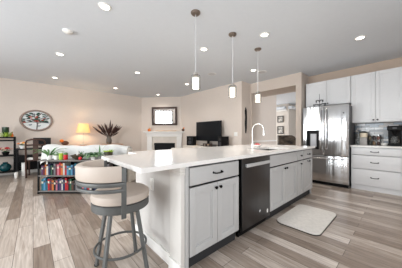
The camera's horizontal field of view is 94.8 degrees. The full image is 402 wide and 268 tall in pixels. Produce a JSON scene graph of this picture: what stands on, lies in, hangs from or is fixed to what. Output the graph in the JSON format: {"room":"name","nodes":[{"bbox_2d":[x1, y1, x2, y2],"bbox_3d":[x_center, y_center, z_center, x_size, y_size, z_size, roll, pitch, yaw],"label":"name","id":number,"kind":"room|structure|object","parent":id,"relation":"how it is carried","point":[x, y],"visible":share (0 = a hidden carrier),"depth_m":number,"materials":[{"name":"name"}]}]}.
{"room":"kitchen","nodes":[
{"label":"kitchen","id":0,"kind":"room"},
{"bbox_2d":[0,77,140,169],"bbox_3d":[-5.176,-0.240,5.657,6.950,2.744,0.120,0,0,-42],"label":"wall","id":1,"kind":"structure","parent":0,"point":[68,107],"depth_m":6.19,"materials":[{"name":"paint"}]},
{"bbox_2d":[0,169,40,174],"bbox_3d":[-5.134,1.072,5.603,6.940,0.120,0.016,0,0,-42],"label":"baseboard","id":2,"kind":"structure","parent":1,"relation":"attached to","point":[31,170],"depth_m":5.43,"materials":[{"name":"white wood"}]},
{"bbox_2d":[19,110,52,130],"bbox_3d":[-5.043,-0.445,5.671,0.776,0.652,0.057,0,0,-42],"label":"wall art","id":3,"kind":"object","parent":1,"relation":"attached to","point":[33,120],"visible":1,"depth_m":5.66,"materials":[{"name":"white glass"}]},
{"bbox_2d":[141,97,180,150],"bbox_3d":[-1.696,-0.240,7.916,1.734,2.744,0.120,0,0,6],"label":"wall","id":4,"kind":"structure","parent":0,"point":[147,103],"depth_m":7.89,"materials":[{"name":"paint"}]},
{"bbox_2d":[152,107,176,124],"bbox_3d":[-1.546,-0.797,7.792,1.090,0.770,0.076,0,0,6],"label":"wall mirror","id":5,"kind":"object","parent":4,"relation":"attached to","point":[160,115],"visible":1,"depth_m":7.79,"materials":[{"name":"white mirror"}]},
{"bbox_2d":[0,0,401,97],"bbox_3d":[-0.926,-1.662,2.610,9.440,0.100,10.408,0,0,-42],"label":"ceiling","id":6,"kind":"structure","parent":0,"point":[155,39],"depth_m":3.12,"materials":[{"name":"paint"}]},
{"bbox_2d":[62,28,72,34],"bbox_3d":[-2.062,-1.594,2.863,0.140,0.036,0.140,0,0,-42],"label":"smoke detector","id":7,"kind":"object","parent":6,"relation":"attached to","point":[66,31],"visible":1,"depth_m":2.83,"materials":[{"name":"white plastic"}]},
{"bbox_2d":[98,2,111,10],"bbox_3d":[-1.204,-1.606,2.316,0.156,0.012,0.156,0,0,-42],"label":"recessed light","id":8,"kind":"object","parent":6,"relation":"in","point":[104,6],"visible":1,"depth_m":2.31,"materials":[{"name":"white glass"}]},
{"bbox_2d":[191,9,199,89],"bbox_3d":[-0.071,-1.106,2.426,0.128,1.012,0.128,0,0,-42],"label":"pendant light","id":9,"kind":"object","parent":6,"relation":"hanging from","point":[195,78],"visible":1,"depth_m":2.39,"materials":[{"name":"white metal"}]},
{"bbox_2d":[229,32,236,97],"bbox_3d":[0.503,-1.106,2.948,0.128,1.012,0.128,0,0,-42],"label":"pendant light","id":10,"kind":"object","parent":6,"relation":"hanging from","point":[232,88],"visible":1,"depth_m":2.91,"materials":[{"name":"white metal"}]},
{"bbox_2d":[254,47,260,102],"bbox_3d":[1.065,-1.106,3.459,0.128,1.012,0.128,0,0,-42],"label":"pendant light","id":11,"kind":"object","parent":6,"relation":"hanging from","point":[257,96],"visible":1,"depth_m":3.41,"materials":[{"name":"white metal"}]},
{"bbox_2d":[259,32,269,36],"bbox_3d":[1.018,-1.606,2.962,0.156,0.012,0.156,0,0,-42],"label":"recessed light","id":12,"kind":"object","parent":6,"relation":"in","point":[264,34],"visible":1,"depth_m":2.95,"materials":[{"name":"white glass"}]},
{"bbox_2d":[354,35,365,39],"bbox_3d":[2.630,-1.606,3.053,0.156,0.012,0.156,0,0,-42],"label":"recessed light","id":13,"kind":"object","parent":6,"relation":"in","point":[361,36],"visible":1,"depth_m":3.04,"materials":[{"name":"white glass"}]},
{"bbox_2d":[0,171,401,267],"bbox_3d":[1.001,1.182,4.362,14.650,0.100,10.408,0,0,-42],"label":"floor","id":14,"kind":"structure","parent":0,"point":[42,230],"depth_m":2.04,"materials":[{"name":"brown wood"}]},
{"bbox_2d":[0,137,15,176],"bbox_3d":[-5.449,0.590,4.953,0.672,1.085,0.352,0,0,-42],"label":"metal rack","id":15,"kind":"object","parent":14,"relation":"on","point":[14,138],"visible":0.73,"depth_m":5.03,"materials":[{"name":"black metal"}]},
{"bbox_2d":[0,162,11,171],"bbox_3d":[-5.318,0.865,5.018,0.250,0.250,0.250,0,0,-42],"label":"vase","id":16,"kind":"object","parent":15,"relation":"on","point":[5,166],"visible":0.98,"depth_m":4.96,"materials":[{"name":"ceramic"}]},
{"bbox_2d":[0,127,12,136],"bbox_3d":[-5.298,-0.075,5.010,0.280,0.280,0.199,0,0,-42],"label":"jar","id":17,"kind":"object","parent":15,"relation":"on","point":[5,130],"visible":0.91,"depth_m":4.98,"materials":[{"name":"green glass"}]},
{"bbox_2d":[0,147,12,154],"bbox_3d":[-5.291,0.436,5.009,0.320,0.226,0.267,0,0,-12],"label":"flower arrangement","id":18,"kind":"object","parent":15,"relation":"on","point":[5,152],"visible":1,"depth_m":4.97,"materials":[{"name":"black plastic"}]},
{"bbox_2d":[21,162,24,175],"bbox_3d":[-4.957,0.952,5.156,0.076,0.360,0.206,0,0,-42],"label":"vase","id":19,"kind":"object","parent":14,"relation":"on","point":[22,163],"visible":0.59,"depth_m":5.08,"materials":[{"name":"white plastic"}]},
{"bbox_2d":[16,148,44,173],"bbox_3d":[-4.808,0.757,5.468,0.940,0.750,0.520,0,0,-42],"label":"desk","id":20,"kind":"object","parent":14,"relation":"on","point":[19,158],"visible":0.48,"depth_m":5.34,"materials":[{"name":"black wood"}]},
{"bbox_2d":[17,142,28,148],"bbox_3d":[-4.997,0.285,5.191,0.246,0.193,0.193,0,0,-42],"label":"flower arrangement","id":21,"kind":"object","parent":20,"relation":"on","point":[22,146],"visible":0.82,"depth_m":5.14,"materials":[{"name":"white ceramic"}]},
{"bbox_2d":[33,138,50,147],"bbox_3d":[-4.715,0.232,5.484,0.400,0.300,0.140,0,0,-42],"label":"monitor","id":22,"kind":"object","parent":20,"relation":"on","point":[48,140],"visible":0.42,"depth_m":5.51,"materials":[{"name":"black plastic"}]},
{"bbox_2d":[25,138,45,177],"bbox_3d":[-4.542,0.613,5.110,0.436,1.040,0.485,0,0,-34],"label":"wooden chair","id":23,"kind":"object","parent":14,"relation":"on","point":[35,144],"visible":0.62,"depth_m":4.94,"materials":[{"name":"brown wood"}]},
{"bbox_2d":[37,159,123,193],"bbox_3d":[-2.327,0.809,3.670,1.620,0.645,0.260,0,0,0],"label":"bookcase","id":24,"kind":"object","parent":14,"relation":"on","point":[73,161],"visible":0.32,"depth_m":3.54,"materials":[{"name":"black metal"}]},
{"bbox_2d":[43,177,51,189],"bbox_3d":[-3.025,0.949,3.649,0.039,0.244,0.160,0,0,0],"label":"book","id":25,"kind":"object","parent":24,"relation":"on","point":[45,179],"visible":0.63,"depth_m":3.57,"materials":[{"name":"paper"}]},
{"bbox_2d":[31,147,66,159],"bbox_3d":[-2.962,0.373,3.663,0.558,0.225,0.520,0,0,-20],"label":"spider plant","id":26,"kind":"object","parent":24,"relation":"on","point":[48,154],"visible":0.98,"depth_m":3.64,"materials":[{"name":"green plant"}]},
{"bbox_2d":[48,163,54,174],"bbox_3d":[-2.936,0.670,3.641,0.035,0.214,0.143,0,0,0],"label":"book","id":27,"kind":"object","parent":24,"relation":"on","point":[49,165],"visible":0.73,"depth_m":3.57,"materials":[{"name":"paper"}]},
{"bbox_2d":[50,178,57,189],"bbox_3d":[-2.907,0.967,3.643,0.041,0.210,0.147,0,0,0],"label":"book","id":28,"kind":"object","parent":24,"relation":"on","point":[53,178],"visible":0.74,"depth_m":3.57,"materials":[{"name":"paper"}]},
{"bbox_2d":[52,153,58,159],"bbox_3d":[-2.865,0.417,3.655,0.143,0.138,0.156,0,0,-42],"label":"potted herb","id":29,"kind":"object","parent":24,"relation":"on","point":[55,156],"visible":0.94,"depth_m":3.63,"materials":[{"name":"white ceramic"}]},
{"bbox_2d":[59,177,66,189],"bbox_3d":[-2.719,0.956,3.655,0.039,0.231,0.170,0,0,0],"label":"book","id":30,"kind":"object","parent":24,"relation":"on","point":[60,179],"visible":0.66,"depth_m":3.57,"materials":[{"name":"paper"}]},
{"bbox_2d":[63,153,67,159],"bbox_3d":[-2.672,0.419,3.650,0.074,0.132,0.073,0,0,-42],"label":"candle jar","id":31,"kind":"object","parent":24,"relation":"on","point":[65,156],"visible":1,"depth_m":3.62,"materials":[{"name":"red glass"}]},
{"bbox_2d":[63,162,70,174],"bbox_3d":[-2.652,0.659,3.654,0.034,0.236,0.170,0,0,0],"label":"book","id":32,"kind":"object","parent":24,"relation":"on","point":[65,163],"visible":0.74,"depth_m":3.57,"materials":[{"name":"paper"}]},
{"bbox_2d":[65,177,72,189],"bbox_3d":[-2.613,0.951,3.659,0.032,0.240,0.180,0,0,0],"label":"book","id":33,"kind":"object","parent":24,"relation":"on","point":[67,178],"visible":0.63,"depth_m":3.57,"materials":[{"name":"paper"}]},
{"bbox_2d":[70,150,85,159],"bbox_3d":[-2.442,0.396,3.675,0.270,0.180,0.270,0,0,-42],"label":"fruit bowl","id":34,"kind":"object","parent":24,"relation":"on","point":[76,156],"visible":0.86,"depth_m":3.62,"materials":[{"name":"brown wood"}]},
{"bbox_2d":[80,152,103,159],"bbox_3d":[-2.119,0.416,3.648,0.438,0.149,0.482,0,0,-42],"label":"leafy plant","id":35,"kind":"object","parent":24,"relation":"on","point":[92,155],"visible":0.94,"depth_m":3.59,"materials":[{"name":"green plant"}]},
{"bbox_2d":[103,149,112,155],"bbox_3d":[-1.835,0.385,3.673,0.194,0.201,0.217,0,0,-3],"label":"succulent","id":36,"kind":"object","parent":24,"relation":"on","point":[108,152],"visible":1,"depth_m":3.61,"materials":[{"name":"green plant"}]},
{"bbox_2d":[104,152,112,155],"bbox_3d":[-1.837,0.408,3.670,0.160,0.155,0.158,0,0,-42],"label":"pot","id":37,"kind":"object","parent":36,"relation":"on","point":[105,153],"depth_m":3.61,"materials":[{"name":"ceramic"}]},
{"bbox_2d":[46,148,135,181],"bbox_3d":[-2.437,0.707,4.390,1.800,0.850,0.880,0,0,0],"label":"sofa","id":38,"kind":"object","parent":14,"relation":"on","point":[131,175],"visible":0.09,"depth_m":4.03,"materials":[{"name":"fabric"}]},
{"bbox_2d":[40,144,130,163],"bbox_3d":[-2.477,0.435,4.043,1.820,0.469,0.368,0,0,0],"label":"quilt","id":39,"kind":"object","parent":38,"relation":"on","point":[70,149],"visible":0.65,"depth_m":3.92,"materials":[{"name":"white fabric"}]},
{"bbox_2d":[78,143,122,145],"bbox_3d":[-3.739,0.730,6.439,1.870,0.805,0.440,0,0,-42],"label":"console table","id":40,"kind":"object","parent":14,"relation":"on","point":[115,143],"visible":0.09,"depth_m":6.38,"materials":[{"name":"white wood"}]},
{"bbox_2d":[60,139,68,144],"bbox_3d":[-4.341,0.232,5.865,0.245,0.190,0.120,0,0,-42],"label":"figurine","id":41,"kind":"object","parent":40,"relation":"on","point":[62,141],"visible":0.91,"depth_m":5.83,"materials":[{"name":"orange ceramic"}]},
{"bbox_2d":[76,123,89,144],"bbox_3d":[-3.968,-0.029,6.231,0.410,0.710,0.410,0,0,-42],"label":"table lamp","id":42,"kind":"object","parent":40,"relation":"on","point":[83,128],"visible":1,"depth_m":6.10,"materials":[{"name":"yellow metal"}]},
{"bbox_2d":[92,120,120,143],"bbox_3d":[-3.422,-0.111,6.787,0.980,0.875,0.475,0,0,-30],"label":"vase","id":43,"kind":"object","parent":40,"relation":"on","point":[109,129],"visible":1,"depth_m":6.71,"materials":[{"name":"ceramic"}]},
{"bbox_2d":[75,159,148,267],"bbox_3d":[-0.687,0.674,1.502,0.553,0.915,0.555,0,0,-38],"label":"bar stool","id":44,"kind":"object","parent":14,"relation":"on","point":[114,196],"visible":1,"depth_m":1.36,"materials":[{"name":"grey metal"}]},
{"bbox_2d":[143,131,184,150],"bbox_3d":[-1.539,0.492,7.720,1.750,1.280,0.234,0,0,6],"label":"fireplace","id":45,"kind":"object","parent":14,"relation":"on","point":[156,140],"visible":0.74,"depth_m":7.74,"materials":[{"name":"stone"}]},
{"bbox_2d":[143,131,184,132],"bbox_3d":[-1.539,-0.108,7.720,1.750,0.079,0.234,0,0,6],"label":"mantel shelf","id":46,"kind":"object","parent":45,"relation":"attached to","point":[143,131],"depth_m":7.63,"materials":[{"name":"white wood"}]},
{"bbox_2d":[183,145,216,147],"bbox_3d":[0.137,0.754,6.274,0.457,0.755,2.000,0,0,-42],"label":"media console","id":47,"kind":"object","parent":14,"relation":"on","point":[184,146],"visible":0.09,"depth_m":6.54,"materials":[{"name":"white wood"}]},
{"bbox_2d":[187,136,195,144],"bbox_3d":[-0.351,0.209,6.774,0.270,0.335,0.246,0,0,28],"label":"loudspeaker","id":48,"kind":"object","parent":47,"relation":"on","point":[191,140],"visible":0.92,"depth_m":6.67,"materials":[{"name":"black plastic"}]},
{"bbox_2d":[203,143,211,146],"bbox_3d":[0.208,0.327,6.041,0.106,0.100,0.340,0,0,-42],"label":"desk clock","id":49,"kind":"object","parent":47,"relation":"on","point":[204,144],"visible":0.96,"depth_m":6.00,"materials":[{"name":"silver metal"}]},
{"bbox_2d":[196,120,221,145],"bbox_3d":[0.251,-0.043,6.310,0.220,0.840,1.180,0,0,-42],"label":"television","id":50,"kind":"object","parent":47,"relation":"on","point":[208,131],"visible":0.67,"depth_m":6.25,"materials":[{"name":"black plastic"}]},
{"bbox_2d":[218,136,228,145],"bbox_3d":[0.677,0.209,5.644,0.246,0.335,0.250,0,0,-28],"label":"loudspeaker","id":51,"kind":"object","parent":47,"relation":"on","point":[222,140],"visible":0.85,"depth_m":5.55,"materials":[{"name":"black plastic"}]},
{"bbox_2d":[189,160,238,266],"bbox_3d":[-0.034,0.692,1.951,0.680,0.880,0.639,0,0,-42],"label":"base cabinet","id":52,"kind":"object","parent":14,"relation":"on","point":[213,187],"visible":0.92,"depth_m":1.71,"materials":[{"name":"white wood"}]},
{"bbox_2d":[135,167,310,267],"bbox_3d":[0.685,0.692,2.839,3.134,0.880,0.920,0,0,-42],"label":"kitchen island","id":53,"kind":"object","parent":14,"relation":"on","point":[165,219],"visible":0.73,"depth_m":1.62,"materials":[{"name":"paint"}]},
{"bbox_2d":[150,178,153,190],"bbox_3d":[-0.493,0.492,1.849,0.009,0.120,0.074,0,0,-42],"label":"power outlet","id":54,"kind":"object","parent":53,"relation":"attached to","point":[151,179],"visible":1,"depth_m":1.84,"materials":[{"name":"white plastic"}]},
{"bbox_2d":[101,144,314,173],"bbox_3d":[0.492,0.234,2.833,3.500,0.034,1.230,0,0,-42],"label":"island countertop","id":55,"kind":"structure","parent":53,"relation":"on","point":[141,162],"depth_m":1.96,"materials":[{"name":"white stone"}]},
{"bbox_2d":[251,123,264,147],"bbox_3d":[0.973,0.009,3.128,0.112,0.415,0.265,0,0,-42],"label":"faucet","id":56,"kind":"object","parent":55,"relation":"on","point":[252,142],"visible":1,"depth_m":3.16,"materials":[{"name":"silver metal"}]},
{"bbox_2d":[237,155,270,236],"bbox_3d":[0.486,0.696,2.408,0.614,0.872,0.622,0,0,-42],"label":"dishwasher","id":57,"kind":"object","parent":14,"relation":"on","point":[254,172],"visible":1,"depth_m":2.15,"materials":[{"name":"black metal"}]},
{"bbox_2d":[266,151,296,219],"bbox_3d":[1.055,0.692,2.946,0.920,0.880,0.631,0,0,-42],"label":"base cabinet","id":58,"kind":"object","parent":14,"relation":"on","point":[283,166],"visible":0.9,"depth_m":2.70,"materials":[{"name":"white wood"}]},
{"bbox_2d":[277,135,295,144],"bbox_3d":[3.741,0.572,8.275,0.720,1.120,0.760,0,0,6],"label":"patterned armchair","id":59,"kind":"object","parent":14,"relation":"on","point":[281,139],"visible":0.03,"depth_m":7.90,"materials":[{"name":"fabric"}]},
{"bbox_2d":[294,150,302,202],"bbox_3d":[1.502,0.692,3.352,0.280,0.880,0.631,0,0,-42],"label":"base cabinet","id":60,"kind":"object","parent":14,"relation":"on","point":[299,161],"visible":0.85,"depth_m":3.15,"materials":[{"name":"white wood"}]},
{"bbox_2d":[301,149,311,197],"bbox_3d":[1.781,0.692,3.601,0.460,0.880,0.639,0,0,-42],"label":"base cabinet","id":61,"kind":"object","parent":14,"relation":"on","point":[307,153],"visible":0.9,"depth_m":3.40,"materials":[{"name":"white wood"}]},
{"bbox_2d":[277,204,336,235],"bbox_3d":[1.447,1.119,2.511,0.870,0.023,0.510,0,0,-42],"label":"kitchen mat","id":62,"kind":"object","parent":14,"relation":"on","point":[310,220],"visible":1,"depth_m":2.42,"materials":[{"name":"beige fabric"}]},
{"bbox_2d":[303,104,354,187],"bbox_3d":[3.023,0.234,4.394,0.835,1.773,0.885,0,0,-42],"label":"refrigerator","id":63,"kind":"object","parent":14,"relation":"on","point":[330,129],"visible":0.82,"depth_m":4.08,"materials":[{"name":"silver metal"}]},
{"bbox_2d":[313,94,325,106],"bbox_3d":[2.806,-0.809,4.376,0.060,0.330,0.273,0,0,-42],"label":"scroll ornament","id":64,"kind":"object","parent":63,"relation":"on","point":[319,100],"visible":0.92,"depth_m":4.37,"materials":[{"name":"black metal"}]},
{"bbox_2d":[351,147,401,195],"bbox_3d":[3.653,0.692,3.851,0.674,0.880,0.735,0,0,-42],"label":"base cabinet","id":65,"kind":"object","parent":14,"relation":"on","point":[379,170],"visible":0.99,"depth_m":3.63,"materials":[{"name":"white wood"}]},
{"bbox_2d":[350,144,401,148],"bbox_3d":[3.668,0.234,3.857,0.647,0.034,0.772,0,0,-42],"label":"countertop","id":66,"kind":"structure","parent":65,"relation":"on","point":[359,145],"depth_m":3.65,"materials":[{"name":"white stone"}]},
{"bbox_2d":[354,130,358,144],"bbox_3d":[3.523,0.050,4.182,0.096,0.335,0.096,0,0,-42],"label":"canister","id":67,"kind":"object","parent":66,"relation":"on","point":[356,133],"visible":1,"depth_m":4.15,"materials":[{"name":"clear glass"}]},
{"bbox_2d":[360,131,367,144],"bbox_3d":[3.577,0.066,4.063,0.132,0.302,0.132,0,0,-42],"label":"canister","id":68,"kind":"object","parent":66,"relation":"on","point":[363,134],"visible":0.96,"depth_m":4.02,"materials":[{"name":"beige ceramic"}]},
{"bbox_2d":[367,135,380,144],"bbox_3d":[3.707,0.110,3.951,0.108,0.209,0.207,0,0,-42],"label":"spice rack","id":69,"kind":"object","parent":66,"relation":"on","point":[367,135],"visible":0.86,"depth_m":3.99,"materials":[{"name":"black metal"}]},
{"bbox_2d":[387,126,401,145],"bbox_3d":[3.857,0.017,3.675,0.268,0.400,0.210,0,0,-42],"label":"coffee maker","id":70,"kind":"object","parent":66,"relation":"on","point":[394,132],"visible":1,"depth_m":3.65,"materials":[{"name":"black plastic"}]},
{"bbox_2d":[181,82,237,147],"bbox_3d":[0.189,-0.240,6.720,0.120,2.744,2.930,0,0,-42],"label":"wall","id":71,"kind":"structure","parent":0,"point":[214,104],"depth_m":6.44,"materials":[{"name":"paint"}]},
{"bbox_2d":[238,81,275,144],"bbox_3d":[1.996,-0.240,6.301,2.230,2.744,0.120,0,0,-42],"label":"wall","id":72,"kind":"structure","parent":0,"point":[264,113],"depth_m":6.02,"materials":[{"name":"paint"}]},
{"bbox_2d":[245,107,246,132],"bbox_3d":[1.371,-0.448,5.622,0.092,0.781,0.067,0,0,-42],"label":"wall ornament","id":73,"kind":"object","parent":72,"relation":"attached to","point":[245,107],"visible":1,"depth_m":5.59,"materials":[{"name":"black plastic"}]},
{"bbox_2d":[251,94,252,141],"bbox_3d":[1.600,-0.086,5.837,0.060,2.435,0.035,0,0,-42],"label":"door frame","id":74,"kind":"structure","parent":72,"relation":"attached to","point":[251,94],"depth_m":5.80,"materials":[{"name":"paint"}]},
{"bbox_2d":[253,140,276,141],"bbox_3d":[2.222,0.207,6.416,1.720,0.050,0.015,0,0,-42],"label":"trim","id":75,"kind":"structure","parent":72,"relation":"attached to","point":[258,140],"depth_m":6.38,"materials":[{"name":"white wood"}]},
{"bbox_2d":[251,73,295,96],"bbox_3d":[2.307,-1.458,5.587,0.770,0.309,1.355,0,0,-42],"label":"wall header","id":76,"kind":"structure","parent":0,"point":[284,84],"depth_m":5.34,"materials":[{"name":"paint"}]},
{"bbox_2d":[276,104,285,144],"bbox_3d":[3.307,-0.318,10.426,0.120,2.900,3.020,0,0,-42],"label":"wall","id":77,"kind":"structure","parent":0,"point":[281,113],"depth_m":9.45,"materials":[{"name":"paint"}]},
{"bbox_2d":[277,126,283,133],"bbox_3d":[4.072,-0.253,9.473,0.025,0.400,0.310,0,0,-42],"label":"framed picture","id":78,"kind":"object","parent":77,"relation":"attached to","point":[280,129],"visible":1,"depth_m":9.47,"materials":[{"name":"black plastic"}]},
{"bbox_2d":[278,127,282,132],"bbox_3d":[4.077,-0.253,9.477,0.010,0.330,0.240,0,0,-42],"label":"print","id":79,"kind":"object","parent":78,"relation":"attached to","point":[280,129],"depth_m":9.47},
{"bbox_2d":[277,116,283,122],"bbox_3d":[4.072,-0.813,9.473,0.025,0.330,0.310,0,0,-42],"label":"framed picture","id":80,"kind":"object","parent":77,"relation":"attached to","point":[279,118],"visible":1,"depth_m":9.47,"materials":[{"name":"black paper"}]},
{"bbox_2d":[276,106,295,109],"bbox_3d":[3.630,-1.358,10.517,1.080,0.140,3.320,0,0,-42],"label":"trim","id":81,"kind":"structure","parent":77,"relation":"attached to","point":[283,107],"depth_m":9.23,"materials":[{"name":"paint"}]},
{"bbox_2d":[276,92,295,104],"bbox_3d":[3.800,-1.618,7.847,4.660,0.100,7.700,0,0,-42],"label":"ceiling","id":82,"kind":"structure","parent":0,"point":[286,98],"depth_m":7.93,"materials":[{"name":"paint"}]},
{"bbox_2d":[286,103,295,137],"bbox_3d":[4.763,-0.318,9.627,1.200,2.900,0.120,0,0,-42],"label":"wall","id":83,"kind":"structure","parent":0,"point":[290,114],"depth_m":9.32,"materials":[{"name":"paint"}]},
{"bbox_2d":[296,72,308,145],"bbox_3d":[2.808,-0.240,5.036,0.770,2.744,0.135,0,0,-42],"label":"wall partition","id":84,"kind":"structure","parent":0,"point":[302,79],"depth_m":4.78,"materials":[{"name":"paint"}]},
{"bbox_2d":[309,57,401,123],"bbox_3d":[4.463,-0.240,3.564,0.120,2.744,4.270,0,0,-42],"label":"wall","id":85,"kind":"structure","parent":0,"point":[397,62],"depth_m":4.31,"materials":[{"name":"beige paint"}]},
{"bbox_2d":[306,76,350,107],"bbox_3d":[3.175,-1.030,4.606,0.376,0.605,0.925,0,0,-42],"label":"upper cabinet","id":86,"kind":"object","parent":85,"relation":"attached to","point":[337,91],"visible":0.96,"depth_m":4.45,"materials":[{"name":"white wood"}]},
{"bbox_2d":[351,67,401,123],"bbox_3d":[3.759,-0.800,3.962,0.376,1.065,0.806,0,0,-42],"label":"upper cabinet","id":87,"kind":"object","parent":85,"relation":"attached to","point":[376,97],"visible":0.97,"depth_m":3.83,"materials":[{"name":"white wood"}]},
{"bbox_2d":[355,122,401,144],"bbox_3d":[3.902,-0.025,4.088,0.006,0.481,0.800,0,0,-42],"label":"backsplash","id":88,"kind":"structure","parent":85,"relation":"attached to","point":[376,129],"depth_m":4.09,"materials":[{"name":"tile"}]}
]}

